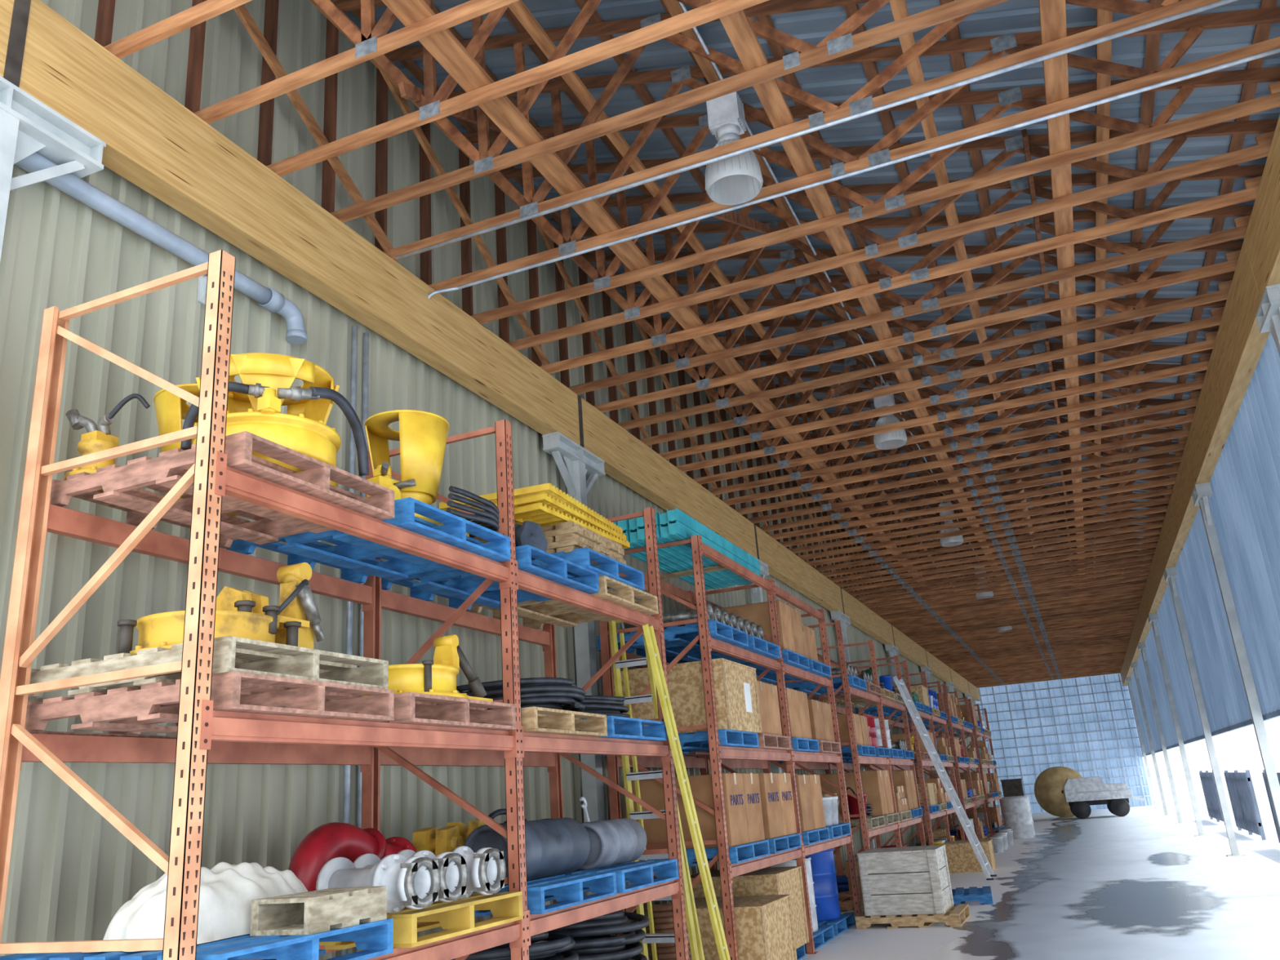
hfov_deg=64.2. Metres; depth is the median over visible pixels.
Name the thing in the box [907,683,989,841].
rack
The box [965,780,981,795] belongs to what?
carton
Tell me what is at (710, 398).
board
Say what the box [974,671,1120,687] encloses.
roof truss
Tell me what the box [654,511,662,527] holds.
beam
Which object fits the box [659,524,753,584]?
beam
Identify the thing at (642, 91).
board
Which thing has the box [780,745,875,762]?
pallet
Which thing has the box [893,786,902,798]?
carton
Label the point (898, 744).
pipe
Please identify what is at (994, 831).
pallet
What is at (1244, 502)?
wall
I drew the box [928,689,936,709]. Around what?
drum
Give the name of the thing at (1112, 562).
roof truss
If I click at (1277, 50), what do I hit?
conduit pipe
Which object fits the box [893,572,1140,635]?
roof truss
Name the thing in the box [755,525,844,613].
beam
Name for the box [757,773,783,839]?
carton
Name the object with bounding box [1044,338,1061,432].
board
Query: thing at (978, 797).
pallet
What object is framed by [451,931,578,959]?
coil
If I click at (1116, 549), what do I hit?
roof truss
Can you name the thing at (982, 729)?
pallet
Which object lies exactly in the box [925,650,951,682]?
beam
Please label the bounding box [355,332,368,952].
conduit pipe
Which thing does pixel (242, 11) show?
board
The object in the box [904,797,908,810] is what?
carton
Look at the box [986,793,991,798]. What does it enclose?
pallet
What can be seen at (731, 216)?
board
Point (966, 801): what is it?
pallet
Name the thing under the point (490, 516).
bundle
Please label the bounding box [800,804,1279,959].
floor
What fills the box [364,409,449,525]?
head
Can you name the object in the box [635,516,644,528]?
beam
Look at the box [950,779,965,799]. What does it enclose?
carton
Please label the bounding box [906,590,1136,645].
roof truss
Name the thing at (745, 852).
pallet
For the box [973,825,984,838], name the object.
carton
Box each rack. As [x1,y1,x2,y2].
[0,249,688,959]
[599,534,862,959]
[774,620,925,897]
[853,660,965,848]
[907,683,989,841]
[939,698,1004,836]
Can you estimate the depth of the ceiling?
8.71 m
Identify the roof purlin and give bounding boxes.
[351,8,819,489]
[433,4,856,499]
[503,6,915,543]
[659,0,918,459]
[755,14,981,518]
[843,4,1023,555]
[939,0,1048,530]
[1111,0,1164,542]
[1138,0,1277,566]
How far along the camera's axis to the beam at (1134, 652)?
33.92 m
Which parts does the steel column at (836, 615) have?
joint plate, post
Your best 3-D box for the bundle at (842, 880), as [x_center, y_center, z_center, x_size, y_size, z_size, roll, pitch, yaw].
[3.477,6.187,15.700,1.000,0.188,0.650,-11,-19,21]
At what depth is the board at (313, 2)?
8.54 m
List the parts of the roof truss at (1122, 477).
post, gusset plate, gusset plate, gusset plate, gusset plate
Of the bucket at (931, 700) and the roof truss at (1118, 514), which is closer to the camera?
the roof truss at (1118, 514)
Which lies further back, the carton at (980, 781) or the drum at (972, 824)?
the carton at (980, 781)
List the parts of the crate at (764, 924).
crate lid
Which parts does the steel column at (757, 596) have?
joint plate, post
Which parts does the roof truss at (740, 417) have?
post, gusset plate, gusset plate, gusset plate, gusset plate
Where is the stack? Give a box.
[475,520,626,573]
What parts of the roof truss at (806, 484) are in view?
post, gusset plate, gusset plate, gusset plate, gusset plate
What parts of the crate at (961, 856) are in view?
crate lid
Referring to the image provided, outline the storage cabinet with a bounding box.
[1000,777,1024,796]
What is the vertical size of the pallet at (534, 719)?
0.140 m
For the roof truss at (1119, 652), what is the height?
2.046 m
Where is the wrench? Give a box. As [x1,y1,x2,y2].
[579,796,590,822]
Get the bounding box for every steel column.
[0,0,106,261]
[542,394,605,895]
[747,524,782,773]
[830,586,875,848]
[884,625,918,843]
[920,651,953,829]
[945,667,968,808]
[964,680,985,804]
[1125,676,1159,809]
[1130,662,1171,815]
[1137,641,1186,824]
[1147,613,1208,836]
[1163,566,1245,857]
[1191,482,1279,831]
[1255,283,1279,357]
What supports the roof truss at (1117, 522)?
on the beam at (784, 565)
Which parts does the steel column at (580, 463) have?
joint plate, post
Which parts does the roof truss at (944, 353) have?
post, gusset plate, gusset plate, gusset plate, gusset plate, gusset plate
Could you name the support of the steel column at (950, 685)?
on the floor
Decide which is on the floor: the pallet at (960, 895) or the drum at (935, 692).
the pallet at (960, 895)
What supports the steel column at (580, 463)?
on the floor
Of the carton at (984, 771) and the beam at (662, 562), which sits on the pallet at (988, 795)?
the carton at (984, 771)
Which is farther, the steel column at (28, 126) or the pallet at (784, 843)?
the pallet at (784, 843)
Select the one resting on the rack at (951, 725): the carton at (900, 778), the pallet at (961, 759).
the pallet at (961, 759)
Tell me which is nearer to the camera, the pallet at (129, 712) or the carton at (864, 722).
the pallet at (129, 712)
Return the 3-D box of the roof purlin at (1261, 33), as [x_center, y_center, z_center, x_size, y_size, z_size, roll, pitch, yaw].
[12.008,2.178,24.571,0.092,0.061,50.780,-11,-19,21]
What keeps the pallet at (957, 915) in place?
on the floor
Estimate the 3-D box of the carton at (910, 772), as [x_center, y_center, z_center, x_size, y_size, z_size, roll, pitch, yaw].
[4.522,5.688,18.653,0.957,0.661,0.484,-11,-19,21]
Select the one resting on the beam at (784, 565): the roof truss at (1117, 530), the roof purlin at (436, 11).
the roof truss at (1117, 530)
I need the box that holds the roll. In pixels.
[463,817,590,884]
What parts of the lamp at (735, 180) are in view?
lamp shade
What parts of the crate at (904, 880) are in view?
crate lid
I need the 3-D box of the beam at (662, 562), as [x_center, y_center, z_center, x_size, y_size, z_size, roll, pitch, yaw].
[0.365,0.889,10.902,0.090,0.126,2.700,-11,-19,21]
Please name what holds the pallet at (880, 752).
on the rack at (857, 760)
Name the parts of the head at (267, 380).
support plate, support plate, support plate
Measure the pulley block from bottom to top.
0.222 m
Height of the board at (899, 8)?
0.038 m
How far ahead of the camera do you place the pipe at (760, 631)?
11.17 m
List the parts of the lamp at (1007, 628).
lamp shade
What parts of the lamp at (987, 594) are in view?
lamp shade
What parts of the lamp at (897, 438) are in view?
lamp shade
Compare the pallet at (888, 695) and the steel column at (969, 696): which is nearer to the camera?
the pallet at (888, 695)
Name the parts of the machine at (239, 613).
clamp arm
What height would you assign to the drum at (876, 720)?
0.520 m
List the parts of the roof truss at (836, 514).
post, gusset plate, gusset plate, gusset plate, gusset plate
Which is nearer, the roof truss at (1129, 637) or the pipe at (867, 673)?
the pipe at (867, 673)
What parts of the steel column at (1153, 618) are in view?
plate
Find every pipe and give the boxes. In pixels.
[14,151,307,344]
[340,325,357,955]
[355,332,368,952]
[395,0,1238,259]
[427,47,1279,298]
[620,602,714,633]
[663,605,722,628]
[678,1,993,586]
[680,613,737,635]
[720,609,729,626]
[733,619,751,635]
[736,616,744,631]
[750,622,757,636]
[756,625,764,639]
[792,663,850,683]
[794,665,853,683]
[807,666,857,681]
[857,671,866,682]
[866,672,870,682]
[869,674,873,684]
[890,739,902,750]
[895,739,904,750]
[903,739,906,750]
[991,822,995,828]
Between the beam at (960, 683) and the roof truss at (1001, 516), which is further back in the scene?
the beam at (960, 683)
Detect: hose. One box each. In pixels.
[81,862,307,952]
[288,822,417,891]
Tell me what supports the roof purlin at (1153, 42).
on the roof truss at (1140, 582)
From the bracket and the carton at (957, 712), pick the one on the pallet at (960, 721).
the carton at (957, 712)
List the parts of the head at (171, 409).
plate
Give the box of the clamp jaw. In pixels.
[412,820,485,856]
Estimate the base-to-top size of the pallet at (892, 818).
0.140 m
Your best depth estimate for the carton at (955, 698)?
27.68 m
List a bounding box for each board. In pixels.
[233,4,393,252]
[308,0,911,593]
[378,69,550,365]
[381,0,947,610]
[398,81,577,159]
[508,0,973,614]
[534,222,651,447]
[574,0,957,565]
[635,323,719,497]
[659,336,726,350]
[662,0,942,493]
[703,202,780,234]
[704,390,770,534]
[710,0,1009,602]
[756,441,808,562]
[795,480,839,582]
[826,511,862,600]
[831,377,865,396]
[852,536,881,611]
[872,556,897,624]
[888,0,1036,559]
[896,460,913,488]
[933,521,943,542]
[1021,128,1049,298]
[1038,0,1085,596]
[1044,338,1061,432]
[1056,446,1067,504]
[1063,510,1072,555]
[1093,8,1112,577]
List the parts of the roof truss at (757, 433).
post, gusset plate, gusset plate, gusset plate, gusset plate, gusset plate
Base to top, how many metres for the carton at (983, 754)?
0.301 m
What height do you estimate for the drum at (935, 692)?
0.520 m
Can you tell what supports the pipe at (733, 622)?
on the pallet at (675, 642)
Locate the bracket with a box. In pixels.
[196,275,207,305]
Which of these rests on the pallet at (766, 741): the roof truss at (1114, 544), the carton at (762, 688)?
the carton at (762, 688)
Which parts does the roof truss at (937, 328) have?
post, gusset plate, gusset plate, gusset plate, gusset plate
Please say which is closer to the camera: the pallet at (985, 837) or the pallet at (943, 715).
the pallet at (943, 715)
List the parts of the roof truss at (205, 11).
post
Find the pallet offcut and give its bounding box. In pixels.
[249,885,386,936]
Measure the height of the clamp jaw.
0.380 m
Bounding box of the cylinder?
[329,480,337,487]
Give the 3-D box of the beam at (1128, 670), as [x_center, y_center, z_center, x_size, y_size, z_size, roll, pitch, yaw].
[19.023,7.137,39.670,0.170,0.580,6.388,-11,-19,21]
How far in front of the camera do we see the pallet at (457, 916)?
5.09 m
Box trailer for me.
[1062,776,1145,818]
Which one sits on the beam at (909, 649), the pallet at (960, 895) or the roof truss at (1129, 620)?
the roof truss at (1129, 620)
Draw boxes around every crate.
[612,657,762,733]
[644,894,797,959]
[690,866,808,949]
[822,793,839,815]
[857,844,953,915]
[895,684,930,706]
[917,782,937,806]
[932,827,946,839]
[942,839,996,873]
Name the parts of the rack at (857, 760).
upright post, upright post, upright post, upright post, upright post, upright post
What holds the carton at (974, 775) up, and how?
on the carton at (980, 781)
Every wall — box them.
[0,0,992,959]
[975,673,1152,814]
[1127,332,1279,755]
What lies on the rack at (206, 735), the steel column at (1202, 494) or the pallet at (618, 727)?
the pallet at (618, 727)
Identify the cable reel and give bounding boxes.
[1034,766,1082,817]
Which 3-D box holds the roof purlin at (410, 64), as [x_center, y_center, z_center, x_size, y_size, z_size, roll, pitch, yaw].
[6.203,1.700,27.281,0.092,0.061,50.780,-11,-19,21]
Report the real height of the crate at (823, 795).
0.364 m
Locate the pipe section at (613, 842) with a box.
[578,817,646,870]
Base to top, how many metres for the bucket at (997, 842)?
0.335 m
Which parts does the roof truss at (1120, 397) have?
post, gusset plate, gusset plate, gusset plate, gusset plate, gusset plate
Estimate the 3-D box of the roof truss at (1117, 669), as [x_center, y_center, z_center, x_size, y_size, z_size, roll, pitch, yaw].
[18.453,8.077,46.820,6.723,2.046,0.044,-11,-19,21]
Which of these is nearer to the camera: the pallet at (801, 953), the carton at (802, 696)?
the pallet at (801, 953)
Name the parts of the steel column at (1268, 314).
post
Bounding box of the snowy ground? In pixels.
[1148,778,1279,863]
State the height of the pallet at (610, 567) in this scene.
0.140 m
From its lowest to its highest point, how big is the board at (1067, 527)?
0.582 m
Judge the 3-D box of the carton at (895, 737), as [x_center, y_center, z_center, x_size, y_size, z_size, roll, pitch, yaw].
[5.647,5.605,21.604,0.957,0.451,0.484,-11,-19,21]
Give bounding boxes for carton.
[622,773,749,849]
[720,600,795,652]
[742,773,764,843]
[756,680,771,734]
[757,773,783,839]
[765,682,782,735]
[777,687,802,737]
[777,773,796,835]
[790,606,805,656]
[795,774,815,831]
[796,690,812,738]
[801,623,810,659]
[806,626,817,661]
[807,699,826,740]
[808,774,826,829]
[819,769,888,816]
[821,702,835,742]
[836,713,863,746]
[844,859,860,877]
[847,876,862,900]
[859,714,871,746]
[859,715,870,746]
[882,769,893,813]
[889,731,930,752]
[891,770,914,809]
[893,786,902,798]
[894,792,902,812]
[900,786,905,798]
[900,798,906,811]
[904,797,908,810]
[908,770,918,808]
[918,777,941,788]
[929,732,934,746]
[935,737,945,746]
[936,693,951,701]
[936,788,941,803]
[937,696,949,705]
[937,704,951,715]
[937,746,948,755]
[939,787,945,803]
[943,792,948,802]
[944,737,948,746]
[946,746,951,755]
[949,701,954,715]
[949,737,959,756]
[950,695,955,703]
[950,770,987,793]
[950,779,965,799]
[952,702,957,717]
[954,697,958,705]
[955,738,961,756]
[956,707,959,718]
[959,703,976,725]
[962,773,979,780]
[962,776,977,781]
[962,779,968,798]
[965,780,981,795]
[965,806,1000,826]
[966,747,977,758]
[967,751,975,758]
[968,806,1001,826]
[968,817,980,826]
[969,740,983,747]
[973,705,977,725]
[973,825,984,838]
[975,746,986,759]
[977,813,989,827]
[979,780,983,795]
[980,750,986,759]
[984,770,989,793]
[986,773,995,779]
[986,778,998,791]
[996,778,999,791]
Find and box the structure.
[1142,709,1279,756]
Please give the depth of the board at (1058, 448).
16.29 m
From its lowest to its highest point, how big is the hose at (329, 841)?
0.428 m
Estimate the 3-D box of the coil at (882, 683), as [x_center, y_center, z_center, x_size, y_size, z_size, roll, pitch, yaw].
[4.161,3.669,18.049,0.366,0.164,0.310,7,-21,-31]
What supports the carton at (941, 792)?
on the pallet at (942, 806)
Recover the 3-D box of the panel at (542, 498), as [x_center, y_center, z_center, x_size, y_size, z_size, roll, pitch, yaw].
[-0.764,0.358,7.648,0.840,0.049,1.400,-11,-19,20]
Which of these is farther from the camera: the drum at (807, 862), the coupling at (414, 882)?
the drum at (807, 862)
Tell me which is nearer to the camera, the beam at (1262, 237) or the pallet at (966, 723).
the beam at (1262, 237)
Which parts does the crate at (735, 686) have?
crate lid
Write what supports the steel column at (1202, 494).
on the floor
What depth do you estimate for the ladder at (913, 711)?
18.03 m
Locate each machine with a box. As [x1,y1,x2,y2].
[117,562,324,654]
[361,634,493,702]
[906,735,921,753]
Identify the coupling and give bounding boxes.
[315,853,440,913]
[353,850,468,902]
[397,845,506,898]
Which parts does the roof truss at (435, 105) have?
post, gusset plate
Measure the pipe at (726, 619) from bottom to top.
0.200 m
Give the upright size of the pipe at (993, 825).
0.200 m
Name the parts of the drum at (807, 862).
lid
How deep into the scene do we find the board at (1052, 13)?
7.69 m
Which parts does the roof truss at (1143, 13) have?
post, gusset plate, gusset plate, gusset plate, gusset plate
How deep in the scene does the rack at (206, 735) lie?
4.62 m
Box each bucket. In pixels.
[822,795,839,824]
[822,796,832,826]
[847,793,866,819]
[861,669,879,686]
[879,675,893,691]
[927,840,943,845]
[930,695,933,707]
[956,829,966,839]
[989,836,1004,853]
[992,834,1007,849]
[994,832,1008,847]
[1000,830,1013,844]
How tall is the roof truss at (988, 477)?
2.046 m
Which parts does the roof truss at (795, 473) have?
post, gusset plate, gusset plate, gusset plate, gusset plate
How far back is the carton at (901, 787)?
17.42 m
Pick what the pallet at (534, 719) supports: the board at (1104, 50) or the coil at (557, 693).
the coil at (557, 693)
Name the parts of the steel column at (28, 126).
post, joint plate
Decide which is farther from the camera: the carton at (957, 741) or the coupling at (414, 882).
the carton at (957, 741)
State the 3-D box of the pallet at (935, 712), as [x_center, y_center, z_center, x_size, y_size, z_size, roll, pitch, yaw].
[6.138,5.351,23.212,1.220,0.140,1.020,-11,-19,21]
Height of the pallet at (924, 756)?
0.140 m
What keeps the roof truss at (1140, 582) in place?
on the beam at (862, 617)
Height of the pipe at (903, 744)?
0.200 m
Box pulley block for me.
[515,520,547,560]
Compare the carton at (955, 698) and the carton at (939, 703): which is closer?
the carton at (939, 703)
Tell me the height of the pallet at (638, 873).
0.140 m
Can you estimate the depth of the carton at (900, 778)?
17.92 m
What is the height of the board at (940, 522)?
1.178 m
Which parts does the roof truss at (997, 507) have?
post, gusset plate, gusset plate, gusset plate, gusset plate, gusset plate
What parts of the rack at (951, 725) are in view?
upright post, upright post, upright post, upright post, upright post, upright post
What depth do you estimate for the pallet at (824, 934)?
11.33 m
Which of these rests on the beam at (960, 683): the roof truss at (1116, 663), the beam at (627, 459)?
the roof truss at (1116, 663)
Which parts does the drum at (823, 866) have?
lid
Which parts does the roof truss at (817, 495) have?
post, gusset plate, gusset plate, gusset plate, gusset plate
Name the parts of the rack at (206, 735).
upright post, upright post, upright post, upright post, upright post, upright post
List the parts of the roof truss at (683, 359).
post, gusset plate, gusset plate, gusset plate, gusset plate, gusset plate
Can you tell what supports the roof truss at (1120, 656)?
on the beam at (960, 683)
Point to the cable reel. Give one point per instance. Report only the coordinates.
(1048, 785)
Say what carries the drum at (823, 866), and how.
on the pallet at (846, 920)
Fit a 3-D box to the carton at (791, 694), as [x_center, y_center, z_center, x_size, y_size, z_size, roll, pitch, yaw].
[1.347,2.778,11.928,0.957,0.561,0.464,-11,-19,21]
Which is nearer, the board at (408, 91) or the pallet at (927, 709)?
the board at (408, 91)
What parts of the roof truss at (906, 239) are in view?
post, gusset plate, gusset plate, gusset plate, gusset plate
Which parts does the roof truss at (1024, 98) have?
post, gusset plate, gusset plate, gusset plate, gusset plate, gusset plate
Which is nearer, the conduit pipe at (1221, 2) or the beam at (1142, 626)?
the conduit pipe at (1221, 2)
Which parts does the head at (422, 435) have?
motor, plate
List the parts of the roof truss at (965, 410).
post, gusset plate, gusset plate, gusset plate, gusset plate, gusset plate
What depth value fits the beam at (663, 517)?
9.62 m
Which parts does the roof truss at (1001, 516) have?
post, gusset plate, gusset plate, gusset plate, gusset plate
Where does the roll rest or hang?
on the pallet at (567, 889)
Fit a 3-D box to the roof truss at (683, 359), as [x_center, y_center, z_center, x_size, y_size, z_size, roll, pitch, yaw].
[2.141,-2.457,10.023,6.723,2.046,0.046,-11,-19,21]
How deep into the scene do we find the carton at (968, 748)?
29.23 m
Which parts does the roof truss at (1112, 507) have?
post, gusset plate, gusset plate, gusset plate, gusset plate, gusset plate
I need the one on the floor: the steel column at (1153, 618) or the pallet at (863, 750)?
the steel column at (1153, 618)
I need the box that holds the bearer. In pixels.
[659,564,727,579]
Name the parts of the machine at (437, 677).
clamp arm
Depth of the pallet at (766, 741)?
10.69 m
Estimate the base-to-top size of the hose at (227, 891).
0.290 m
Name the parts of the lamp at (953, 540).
lamp shade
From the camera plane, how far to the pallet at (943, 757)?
22.70 m
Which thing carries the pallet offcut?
on the pallet at (375, 939)
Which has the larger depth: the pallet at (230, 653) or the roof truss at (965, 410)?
the roof truss at (965, 410)
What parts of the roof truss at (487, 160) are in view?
post, gusset plate, gusset plate, gusset plate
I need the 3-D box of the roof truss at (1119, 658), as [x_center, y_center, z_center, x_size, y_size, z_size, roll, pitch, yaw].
[16.445,6.780,42.289,6.723,2.046,0.044,-11,-19,21]
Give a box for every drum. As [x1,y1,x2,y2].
[770,857,817,932]
[805,848,840,921]
[868,715,877,746]
[874,718,882,746]
[880,844,906,847]
[884,720,891,748]
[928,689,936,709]
[933,691,938,710]
[954,819,973,839]
[956,818,974,831]
[976,715,984,728]
[1000,796,1034,839]
[1002,795,1035,834]
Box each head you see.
[153,383,253,516]
[180,352,369,475]
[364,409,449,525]
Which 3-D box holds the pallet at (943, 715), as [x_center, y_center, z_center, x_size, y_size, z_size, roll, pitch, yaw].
[6.632,5.670,24.326,1.220,0.140,1.020,-11,-19,21]
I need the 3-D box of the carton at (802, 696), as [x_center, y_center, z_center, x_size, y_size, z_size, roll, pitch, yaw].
[1.532,2.897,12.345,0.957,0.561,0.464,-11,-19,21]
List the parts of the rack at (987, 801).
upright post, upright post, upright post, upright post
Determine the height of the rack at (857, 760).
3.986 m
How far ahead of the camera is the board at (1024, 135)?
8.59 m
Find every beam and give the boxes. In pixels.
[0,0,13,77]
[18,0,580,445]
[581,397,757,558]
[617,519,629,533]
[622,530,719,589]
[622,548,710,590]
[628,518,637,532]
[629,530,728,588]
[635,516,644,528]
[636,527,735,586]
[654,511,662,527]
[656,524,744,585]
[658,511,669,526]
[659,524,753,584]
[666,507,759,570]
[667,520,760,576]
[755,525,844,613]
[841,588,894,645]
[892,626,928,666]
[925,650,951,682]
[950,668,969,693]
[968,681,980,701]
[1120,664,1128,686]
[1123,647,1133,677]
[1128,625,1141,662]
[1133,592,1151,643]
[1143,542,1168,613]
[1157,451,1199,569]
[1183,240,1270,488]
[1244,114,1279,299]
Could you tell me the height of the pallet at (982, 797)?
0.140 m
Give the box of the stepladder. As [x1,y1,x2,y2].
[607,620,704,959]
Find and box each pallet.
[0,918,393,959]
[25,671,394,738]
[27,635,388,702]
[49,431,394,548]
[226,497,511,583]
[319,891,523,949]
[355,692,515,730]
[381,544,599,610]
[447,546,644,592]
[466,575,658,629]
[471,871,617,916]
[520,706,607,737]
[560,858,679,893]
[577,715,667,741]
[595,619,748,657]
[603,728,759,756]
[639,840,769,866]
[666,635,780,663]
[682,733,791,757]
[696,737,819,757]
[741,648,809,673]
[755,658,831,684]
[764,833,801,853]
[773,675,866,695]
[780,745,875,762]
[795,944,805,959]
[801,826,830,845]
[804,924,834,951]
[806,682,881,701]
[814,740,840,754]
[817,912,855,936]
[822,688,895,704]
[826,822,851,839]
[835,693,905,708]
[837,890,849,893]
[838,815,885,829]
[838,893,863,911]
[842,746,890,760]
[842,748,903,761]
[842,750,914,763]
[855,701,924,715]
[855,903,970,928]
[856,812,899,826]
[865,752,931,764]
[872,704,933,717]
[885,707,940,720]
[893,711,947,722]
[897,809,911,821]
[911,715,958,726]
[911,807,923,817]
[914,754,947,764]
[914,755,954,764]
[920,804,939,813]
[924,720,968,729]
[927,718,964,727]
[933,722,973,731]
[937,725,981,734]
[937,802,947,811]
[946,801,953,808]
[948,727,984,735]
[951,885,993,905]
[953,728,988,736]
[953,756,964,762]
[953,756,969,764]
[953,757,974,764]
[953,760,990,767]
[954,759,986,766]
[954,797,971,804]
[954,835,986,839]
[955,729,991,737]
[970,796,976,803]
[973,758,978,764]
[973,795,981,801]
[977,794,985,800]
[984,833,991,839]
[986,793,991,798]
[989,829,997,835]
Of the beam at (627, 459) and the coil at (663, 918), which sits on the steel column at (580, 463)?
the beam at (627, 459)
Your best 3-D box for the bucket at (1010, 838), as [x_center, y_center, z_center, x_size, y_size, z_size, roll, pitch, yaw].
[9.280,9.036,25.750,0.319,0.335,0.304,-11,-19,21]
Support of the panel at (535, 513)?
on the stack
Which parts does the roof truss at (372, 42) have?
post, gusset plate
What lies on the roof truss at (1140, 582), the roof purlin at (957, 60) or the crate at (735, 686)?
the roof purlin at (957, 60)
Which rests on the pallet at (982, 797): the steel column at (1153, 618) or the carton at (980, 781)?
the carton at (980, 781)
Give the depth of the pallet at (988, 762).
32.35 m
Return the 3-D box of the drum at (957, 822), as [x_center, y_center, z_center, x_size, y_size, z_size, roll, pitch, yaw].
[8.368,9.041,26.323,0.424,0.520,0.424,-11,-19,21]
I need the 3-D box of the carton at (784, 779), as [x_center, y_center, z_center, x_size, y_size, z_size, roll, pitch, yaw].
[1.094,3.492,10.910,1.008,0.621,0.504,-11,-19,21]
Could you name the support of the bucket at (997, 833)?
on the floor
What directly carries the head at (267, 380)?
on the pallet at (121, 486)
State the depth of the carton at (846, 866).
14.27 m
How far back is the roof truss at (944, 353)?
10.79 m
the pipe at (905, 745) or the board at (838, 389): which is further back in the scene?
the pipe at (905, 745)
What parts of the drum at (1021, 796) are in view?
lid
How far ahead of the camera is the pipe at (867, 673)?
16.54 m
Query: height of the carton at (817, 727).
0.501 m
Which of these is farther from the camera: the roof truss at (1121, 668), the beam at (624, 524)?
the roof truss at (1121, 668)
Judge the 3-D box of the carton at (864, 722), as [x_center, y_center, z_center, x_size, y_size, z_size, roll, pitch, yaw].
[2.966,3.873,15.555,0.957,0.451,0.484,-11,-19,21]
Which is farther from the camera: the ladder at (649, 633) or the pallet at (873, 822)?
the pallet at (873, 822)
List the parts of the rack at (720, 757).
upright post, upright post, upright post, upright post, upright post, upright post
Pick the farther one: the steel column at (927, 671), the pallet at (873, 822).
the steel column at (927, 671)
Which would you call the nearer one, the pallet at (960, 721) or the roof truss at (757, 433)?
the roof truss at (757, 433)
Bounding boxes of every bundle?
[443,485,499,537]
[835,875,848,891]
[911,692,919,702]
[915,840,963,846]
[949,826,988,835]
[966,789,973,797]
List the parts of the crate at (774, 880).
crate lid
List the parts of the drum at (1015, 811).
lid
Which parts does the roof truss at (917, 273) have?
post, gusset plate, gusset plate, gusset plate, gusset plate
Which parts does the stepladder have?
rail, leg, rail, leg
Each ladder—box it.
[642,623,730,959]
[892,675,996,879]
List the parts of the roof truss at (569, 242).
post, gusset plate, gusset plate, gusset plate, gusset plate, gusset plate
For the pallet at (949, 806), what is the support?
on the rack at (921, 763)
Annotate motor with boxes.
[63,393,150,493]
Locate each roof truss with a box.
[94,0,252,58]
[184,0,518,124]
[257,0,768,176]
[321,0,1008,222]
[374,0,1235,261]
[418,6,1279,293]
[458,66,1279,324]
[494,118,1278,350]
[526,164,1265,373]
[553,204,1253,394]
[578,240,1244,413]
[601,271,1235,430]
[623,297,1226,445]
[644,318,1219,459]
[659,336,1213,471]
[677,353,1206,484]
[691,367,1201,495]
[706,383,1196,505]
[720,395,1191,515]
[731,408,1187,523]
[743,421,1183,532]
[754,431,1180,539]
[766,442,1177,546]
[773,451,1173,553]
[782,459,1171,559]
[791,469,1168,565]
[800,477,1168,572]
[807,487,1166,577]
[814,492,1164,582]
[822,499,1161,586]
[829,507,1159,591]
[834,515,1157,595]
[840,521,1155,599]
[846,525,1154,604]
[851,533,1152,608]
[857,534,1151,611]
[861,540,1149,615]
[866,546,1147,618]
[871,549,1146,622]
[876,554,1144,624]
[879,560,1144,627]
[884,567,1142,630]
[888,566,1141,633]
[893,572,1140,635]
[895,573,1139,638]
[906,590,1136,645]
[910,591,1135,647]
[927,612,1131,659]
[938,636,1130,661]
[954,651,1126,671]
[955,653,1125,672]
[957,654,1125,674]
[959,656,1124,675]
[961,657,1124,676]
[962,659,1124,678]
[964,661,1123,679]
[966,662,1123,680]
[968,663,1123,681]
[969,665,1122,682]
[970,666,1122,684]
[973,667,1121,684]
[973,669,1121,685]
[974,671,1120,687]
[977,671,1120,688]
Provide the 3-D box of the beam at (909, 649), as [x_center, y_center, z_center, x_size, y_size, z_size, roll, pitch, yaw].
[8.074,5.064,30.645,0.170,0.580,6.388,-11,-19,21]
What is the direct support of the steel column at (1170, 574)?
on the floor
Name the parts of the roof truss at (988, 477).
post, gusset plate, gusset plate, gusset plate, gusset plate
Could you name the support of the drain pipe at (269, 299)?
attached to the bracket
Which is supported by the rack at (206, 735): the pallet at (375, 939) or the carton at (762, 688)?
the pallet at (375, 939)
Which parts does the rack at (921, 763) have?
upright post, upright post, upright post, upright post, upright post, upright post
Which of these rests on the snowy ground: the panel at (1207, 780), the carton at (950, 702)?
the panel at (1207, 780)
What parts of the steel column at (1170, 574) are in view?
plate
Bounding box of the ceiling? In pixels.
[330,0,1279,581]
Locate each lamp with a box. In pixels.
[705,91,763,204]
[873,376,906,449]
[938,500,963,546]
[974,560,993,599]
[997,602,1012,631]
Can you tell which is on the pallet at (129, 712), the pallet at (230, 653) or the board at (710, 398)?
the pallet at (230, 653)
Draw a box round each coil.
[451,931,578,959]
[456,677,585,711]
[488,808,527,822]
[530,910,649,959]
[581,695,630,717]
[645,903,692,959]
[866,804,872,815]
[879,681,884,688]
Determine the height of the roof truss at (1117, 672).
2.046 m
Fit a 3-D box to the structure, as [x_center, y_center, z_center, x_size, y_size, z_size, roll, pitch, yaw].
[12.854,6.098,23.820,0.070,0.070,49.700,-11,-19,21]
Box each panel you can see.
[439,483,622,534]
[456,493,626,540]
[471,502,630,549]
[1199,770,1224,822]
[1223,769,1266,839]
[1262,769,1279,843]
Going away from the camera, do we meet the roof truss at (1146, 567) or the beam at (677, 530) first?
the beam at (677, 530)

